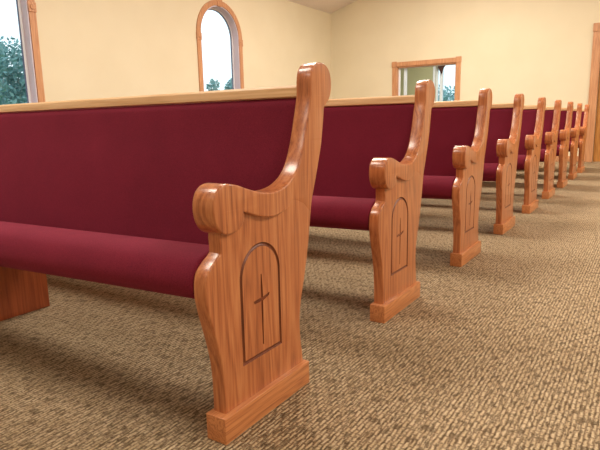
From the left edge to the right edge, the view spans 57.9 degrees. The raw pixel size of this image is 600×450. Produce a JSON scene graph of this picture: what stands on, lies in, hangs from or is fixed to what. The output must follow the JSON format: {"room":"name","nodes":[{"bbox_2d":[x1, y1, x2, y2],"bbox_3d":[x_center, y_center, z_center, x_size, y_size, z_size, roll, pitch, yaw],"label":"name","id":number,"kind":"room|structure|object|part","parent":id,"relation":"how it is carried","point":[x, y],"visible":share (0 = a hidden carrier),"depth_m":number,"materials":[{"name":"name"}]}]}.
{"room":"church","nodes":[
{"label":"church","id":0,"kind":"room"},
{"bbox_2d":[35,0,330,101],"bbox_3d":[-3.329,-1.736,5.622,0.160,2.985,14.770,6,13,32],"label":"wall","id":1,"kind":"structure","parent":0,"point":[90,49],"depth_m":7.42,"materials":[{"name":"beige paint"}]},
{"bbox_2d":[16,0,44,102],"bbox_3d":[-3.247,-2.013,5.628,0.195,1.823,1.116,6,13,32],"label":"window","id":2,"kind":"structure","parent":1,"relation":"in","point":[26,9],"depth_m":6.02,"materials":[{"name":"brown wood"}]},
{"bbox_3d":[-3.314,-2.008,5.673,0.035,1.634,0.892,6,13,33],"label":"sash","id":3,"kind":"part","parent":2,"relation":"part of","materials":[{"name":"white plastic"}]},
{"bbox_3d":[-3.207,-1.999,5.605,0.020,1.801,1.062,6,13,33],"label":"casing","id":4,"kind":"part","parent":2,"relation":"part of","materials":[{"name":"brown wood"}]},
{"bbox_2d":[196,0,243,91],"bbox_3d":[-1.282,-2.617,8.605,0.195,1.823,1.116,6,13,32],"label":"window","id":5,"kind":"structure","parent":1,"relation":"in","point":[236,42],"depth_m":8.78,"materials":[{"name":"brown wood"}]},
{"bbox_3d":[-1.349,-2.611,8.651,0.035,1.634,0.892,6,13,33],"label":"sash","id":6,"kind":"part","parent":5,"relation":"part of","materials":[{"name":"white plastic"}]},
{"bbox_2d":[0,162,599,449],"bbox_3d":[2.634,0.010,4.039,12.160,0.120,18.060,6,13,32],"label":"floor","id":7,"kind":"structure","parent":0,"point":[498,350],"depth_m":1.80,"materials":[{"name":"beige carpet"}]},
{"bbox_2d":[0,62,330,444],"bbox_3d":[-1.722,-0.126,2.456,3.950,0.922,0.658,6,13,32],"label":"pew","id":8,"kind":"object","parent":7,"relation":"on","point":[205,197],"visible":1,"depth_m":1.57,"materials":[{"name":"red fabric"}]},
{"bbox_2d":[0,221,208,298],"bbox_3d":[-1.761,-0.039,2.408,3.839,0.157,0.507,6,13,33],"label":"seat cushion","id":9,"kind":"object","parent":8,"relation":"on","point":[164,257],"depth_m":1.44,"materials":[{"name":"red fabric"}]},
{"bbox_3d":[-1.592,-0.544,2.594,3.840,0.037,0.076,6,13,33],"label":"rail","id":10,"kind":"part","parent":8,"relation":"part of","materials":[{"name":"brown wood"}]},
{"bbox_2d":[0,98,295,244],"bbox_3d":[-1.614,-0.278,2.601,3.839,0.492,0.139,6,13,33],"label":"cushion","id":11,"kind":"object","parent":8,"relation":"on","point":[136,168],"depth_m":1.90,"materials":[{"name":"red fabric"}]},
{"bbox_3d":[-0.100,0.181,1.426,0.040,0.520,0.461,6,13,33],"label":"panel","id":12,"kind":"part","parent":8,"relation":"part of","materials":[{"name":"brown wood"}]},
{"bbox_2d":[310,80,434,322],"bbox_3d":[-1.227,-0.280,3.213,3.950,0.922,0.658,6,13,32],"label":"pew","id":13,"kind":"object","parent":7,"relation":"on","point":[372,157],"visible":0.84,"depth_m":2.27,"materials":[{"name":"red fabric"}]},
{"bbox_2d":[310,195,375,230],"bbox_3d":[-1.266,-0.193,3.165,3.839,0.157,0.507,6,13,33],"label":"seat cushion","id":14,"kind":"object","parent":13,"relation":"on","point":[353,212],"depth_m":2.06,"materials":[{"name":"red fabric"}]},
{"bbox_2d":[313,103,413,198],"bbox_3d":[-1.119,-0.431,3.358,3.839,0.492,0.139,6,13,33],"label":"cushion","id":15,"kind":"object","parent":13,"relation":"on","point":[353,134],"depth_m":2.44,"materials":[{"name":"red fabric"}]},
{"bbox_3d":[-1.097,-0.697,3.352,3.840,0.037,0.076,6,13,33],"label":"rail","id":16,"kind":"part","parent":13,"relation":"part of","materials":[{"name":"brown wood"}]},
{"bbox_3d":[0.395,0.027,2.184,0.040,0.520,0.461,6,13,33],"label":"panel","id":17,"kind":"part","parent":13,"relation":"part of","materials":[{"name":"brown wood"}]},
{"bbox_2d":[422,88,491,266],"bbox_3d":[-0.709,-0.434,3.973,3.950,0.922,0.658,6,13,32],"label":"pew","id":18,"kind":"object","parent":7,"relation":"on","point":[454,163],"visible":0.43,"depth_m":3.03,"materials":[{"name":"brown wood"}]},
{"bbox_2d":[422,175,455,198],"bbox_3d":[-0.748,-0.347,3.925,3.839,0.157,0.507,6,13,33],"label":"seat cushion","id":19,"kind":"object","parent":18,"relation":"on","point":[434,186],"depth_m":2.79,"materials":[{"name":"red fabric"}]},
{"bbox_2d":[423,106,477,175],"bbox_3d":[-0.601,-0.586,4.118,3.839,0.492,0.139,6,13,33],"label":"cushion","id":20,"kind":"object","parent":18,"relation":"on","point":[450,126],"depth_m":3.15,"materials":[{"name":"red fabric"}]},
{"bbox_3d":[-0.579,-0.852,4.111,3.840,0.037,0.076,6,13,33],"label":"rail","id":21,"kind":"part","parent":18,"relation":"part of","materials":[{"name":"brown wood"}]},
{"bbox_3d":[0.913,-0.127,2.943,0.040,0.520,0.461,6,13,33],"label":"panel","id":22,"kind":"part","parent":18,"relation":"part of","materials":[{"name":"brown wood"}]},
{"bbox_2d":[482,94,523,234],"bbox_3d":[-0.210,-0.588,4.733,3.950,0.922,0.658,6,13,32],"label":"pew","id":23,"kind":"object","parent":7,"relation":"on","point":[505,119],"visible":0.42,"depth_m":3.77,"materials":[{"name":"brown wood"}]},
{"bbox_2d":[482,163,498,180],"bbox_3d":[-0.250,-0.501,4.685,3.839,0.157,0.507,6,13,33],"label":"seat cushion","id":24,"kind":"object","parent":23,"relation":"on","point":[491,170],"depth_m":3.53,"materials":[{"name":"red fabric"}]},
{"bbox_2d":[484,108,512,162],"bbox_3d":[-0.103,-0.740,4.878,3.839,0.492,0.139,6,13,33],"label":"cushion","id":25,"kind":"object","parent":23,"relation":"on","point":[500,119],"depth_m":3.88,"materials":[{"name":"red fabric"}]},
{"bbox_3d":[-0.081,-1.006,4.871,3.840,0.037,0.076,6,13,33],"label":"rail","id":26,"kind":"part","parent":23,"relation":"part of","materials":[{"name":"brown wood"}]},
{"bbox_3d":[1.411,-0.281,3.703,0.040,0.520,0.461,6,13,33],"label":"panel","id":27,"kind":"part","parent":23,"relation":"part of","materials":[{"name":"brown wood"}]},
{"bbox_2d":[516,97,545,213],"bbox_3d":[0.288,-0.742,5.490,3.950,0.922,0.658,6,13,32],"label":"pew","id":28,"kind":"object","parent":7,"relation":"on","point":[529,149],"visible":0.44,"depth_m":4.51,"materials":[{"name":"brown wood"}]},
{"bbox_2d":[516,155,525,169],"bbox_3d":[0.248,-0.655,5.441,3.839,0.157,0.507,6,13,33],"label":"seat cushion","id":29,"kind":"object","parent":28,"relation":"on","point":[521,160],"depth_m":4.28,"materials":[{"name":"red fabric"}]},
{"bbox_2d":[518,109,536,154],"bbox_3d":[0.396,-0.893,5.635,3.839,0.492,0.139,6,13,33],"label":"cushion","id":30,"kind":"object","parent":28,"relation":"on","point":[529,116],"depth_m":4.62,"materials":[{"name":"red fabric"}]},
{"bbox_3d":[0.417,-1.159,5.628,3.840,0.037,0.076,6,13,33],"label":"rail","id":31,"kind":"part","parent":28,"relation":"part of","materials":[{"name":"brown wood"}]},
{"bbox_3d":[1.909,-0.435,4.460,0.040,0.520,0.461,6,13,33],"label":"panel","id":32,"kind":"part","parent":28,"relation":"part of","materials":[{"name":"brown wood"}]},
{"bbox_2d":[540,100,561,198],"bbox_3d":[0.787,-0.896,6.249,3.950,0.922,0.658,6,13,32],"label":"pew","id":33,"kind":"object","parent":7,"relation":"on","point":[552,113],"visible":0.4,"depth_m":5.25,"materials":[{"name":"brown wood"}]},
{"bbox_2d":[540,149,545,161],"bbox_3d":[0.747,-0.809,6.201,3.839,0.157,0.507,6,13,33],"label":"seat cushion","id":34,"kind":"object","parent":33,"relation":"on","point":[543,151],"depth_m":5.04,"materials":[{"name":"red fabric"}]},
{"bbox_2d":[541,110,553,148],"bbox_3d":[0.895,-1.047,6.394,3.839,0.492,0.139,6,13,33],"label":"cushion","id":35,"kind":"object","parent":33,"relation":"on","point":[548,126],"depth_m":5.37,"materials":[{"name":"red fabric"}]},
{"bbox_3d":[0.916,-1.313,6.388,3.840,0.037,0.076,6,13,33],"label":"rail","id":36,"kind":"part","parent":33,"relation":"part of","materials":[{"name":"brown wood"}]},
{"bbox_3d":[2.408,-0.589,5.219,0.040,0.520,0.461,6,13,33],"label":"panel","id":37,"kind":"part","parent":33,"relation":"part of","materials":[{"name":"brown wood"}]},
{"bbox_2d":[556,102,572,187],"bbox_3d":[1.288,-1.050,7.011,3.950,0.922,0.658,6,13,32],"label":"pew","id":38,"kind":"object","parent":7,"relation":"on","point":[563,140],"visible":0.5,"depth_m":5.98,"materials":[{"name":"brown wood"}]},
{"bbox_2d":[556,145,559,155],"bbox_3d":[1.249,-0.963,6.963,3.839,0.157,0.507,6,13,33],"label":"seat cushion","id":39,"kind":"object","parent":38,"relation":"on","point":[558,146],"depth_m":5.80,"materials":[{"name":"red fabric"}]},
{"bbox_2d":[557,111,566,144],"bbox_3d":[1.396,-1.202,7.156,3.839,0.492,0.139,6,13,33],"label":"cushion","id":40,"kind":"object","parent":38,"relation":"on","point":[563,114],"depth_m":6.12,"materials":[{"name":"red fabric"}]},
{"bbox_3d":[2.910,-0.743,5.981,0.040,0.520,0.461,6,13,33],"label":"panel","id":41,"kind":"part","parent":38,"relation":"part of","materials":[{"name":"brown wood"}]},
{"bbox_2d":[568,103,581,179],"bbox_3d":[1.787,-1.205,7.773,3.950,0.922,0.658,6,13,32],"label":"pew","id":42,"kind":"object","parent":7,"relation":"on","point":[576,115],"visible":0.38,"depth_m":6.70,"materials":[{"name":"brown wood"}]},
{"bbox_2d":[570,111,576,140],"bbox_3d":[1.895,-1.356,7.918,3.839,0.492,0.139,6,13,33],"label":"cushion","id":43,"kind":"object","parent":42,"relation":"on","point":[574,115],"depth_m":6.87,"materials":[{"name":"red fabric"}]},
{"bbox_3d":[3.408,-0.898,6.743,0.040,0.520,0.461,6,13,33],"label":"panel","id":44,"kind":"part","parent":42,"relation":"part of","materials":[{"name":"brown wood"}]},
{"bbox_2d":[577,104,588,172],"bbox_3d":[2.283,-1.359,8.534,3.950,0.922,0.658,6,13,32],"label":"pew","id":45,"kind":"object","parent":7,"relation":"on","point":[585,112],"visible":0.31,"depth_m":7.45,"materials":[{"name":"brown wood"}]},
{"bbox_2d":[579,112,583,137],"bbox_3d":[2.390,-1.510,8.679,3.839,0.492,0.139,6,13,33],"label":"cushion","id":46,"kind":"object","parent":45,"relation":"on","point":[582,115],"depth_m":7.63,"materials":[{"name":"red fabric"}]},
{"bbox_3d":[3.904,-1.052,7.504,0.040,0.520,0.461,6,13,33],"label":"panel","id":47,"kind":"part","parent":45,"relation":"part of","materials":[{"name":"brown wood"}]},
{"bbox_2d":[287,0,356,13],"bbox_3d":[1.655,-3.582,1.957,12.160,1.913,14.770,6,13,32],"label":"ceiling","id":48,"kind":"structure","parent":0,"point":[328,6],"depth_m":10.69,"materials":[{"name":"white paint"}]},
{"bbox_2d":[400,66,435,101],"bbox_3d":[5.334,-3.095,12.321,9.200,2.800,0.140,6,13,32],"label":"wall","id":49,"kind":"structure","parent":0,"point":[414,75],"depth_m":13.72,"materials":[{"name":"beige paint"}]},
{"bbox_2d":[433,66,443,101],"bbox_3d":[3.893,-3.068,13.238,1.320,1.890,0.125,6,13,32],"label":"window","id":50,"kind":"structure","parent":49,"relation":"in","point":[435,68],"depth_m":13.44,"materials":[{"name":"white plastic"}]},
{"bbox_3d":[3.866,-3.059,13.197,1.320,1.890,0.025,6,13,33],"label":"casing","id":51,"kind":"part","parent":50,"relation":"part of","materials":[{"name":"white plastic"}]},
{"bbox_3d":[3.908,-3.072,13.261,1.200,1.770,0.050,6,13,33],"label":"sash","id":52,"kind":"part","parent":50,"relation":"part of","materials":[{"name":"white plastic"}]},
{"bbox_2d":[438,65,445,73],"bbox_3d":[3.458,-3.850,13.257,0.240,0.300,0.035,6,13,32],"label":"swag","id":53,"kind":"object","parent":50,"relation":"hanging from","point":[440,68],"visible":0.53,"depth_m":13.25,"materials":[{"name":"brown fabric"}]},
{"bbox_2d":[330,0,599,161],"bbox_3d":[5.656,-3.293,8.252,11.840,4.682,0.160,6,13,32],"label":"wall","id":54,"kind":"structure","parent":0,"point":[534,49],"depth_m":9.78,"materials":[{"name":"beige paint"}]},
{"bbox_2d":[392,56,461,100],"bbox_3d":[2.442,-2.705,10.474,1.395,0.943,0.192,6,13,32],"label":"window","id":55,"kind":"structure","parent":54,"relation":"in","point":[396,66],"depth_m":10.40,"materials":[{"name":"brown wood"}]},
{"bbox_3d":[1.869,-2.712,10.759,0.085,0.815,0.022,6,13,33],"label":"casing","id":56,"kind":"part","parent":55,"relation":"part of","materials":[{"name":"brown wood"}]},
{"bbox_3d":[2.393,-3.101,10.335,1.185,0.085,0.022,6,13,33],"label":"casing","id":57,"kind":"part","parent":55,"relation":"part of","materials":[{"name":"brown wood"}]},
{"bbox_3d":[2.449,-2.673,10.489,1.149,0.779,0.030,6,13,33],"label":"sash","id":58,"kind":"part","parent":55,"relation":"part of","materials":[{"name":"white plastic"}]},
{"bbox_3d":[2.935,-2.607,10.077,0.085,0.815,0.022,6,13,33],"label":"casing","id":59,"kind":"part","parent":55,"relation":"part of","materials":[{"name":"brown wood"}]},
{"bbox_2d":[555,156,577,161],"bbox_3d":[5.665,-1.028,8.601,11.826,0.100,0.014,6,13,32],"label":"baseboard","id":60,"kind":"structure","parent":54,"relation":"attached to","point":[557,157],"depth_m":9.36,"materials":[{"name":"brown wood"}]},
{"bbox_2d":[584,23,599,161],"bbox_3d":[5.648,-2.078,8.426,2.068,2.230,0.120,6,13,32],"label":"door","id":61,"kind":"structure","parent":54,"relation":"in","point":[594,89],"depth_m":8.95,"materials":[{"name":"brown wood"}]},
{"label":"outside","id":62,"kind":"structure","parent":0,"visible":0},
{"bbox_3d":[-16.691,-5.113,35.357,54.740,0.200,80.000,6,13,32],"label":"ground","id":63,"kind":"structure","parent":62,"visible":0},
{"bbox_2d":[0,36,26,104],"bbox_3d":[-10.432,-4.249,18.198,4.615,4.187,3.898,4,12,27],"label":"leafy tree","id":64,"kind":"object","parent":63,"relation":"on","point":[14,93],"visible":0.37,"depth_m":17.79,"materials":[{"name":"green plant"}]},
{"bbox_2d":[206,78,231,90],"bbox_3d":[-4.167,-6.597,31.183,2.623,3.734,2.763,1,11,13],"label":"leafy bush","id":65,"kind":"object","parent":63,"relation":"on","point":[211,87],"visible":0.07,"depth_m":30.42,"materials":[{"name":"green plant"}]},
{"bbox_2d":[438,85,454,100],"bbox_3d":[8.638,-6.248,30.049,5.669,3.436,5.901,6,13,32],"label":"leafy tree","id":66,"kind":"object","parent":63,"relation":"on","point":[449,96],"visible":0.03,"depth_m":28.97,"materials":[{"name":"green plant"}]}
]}

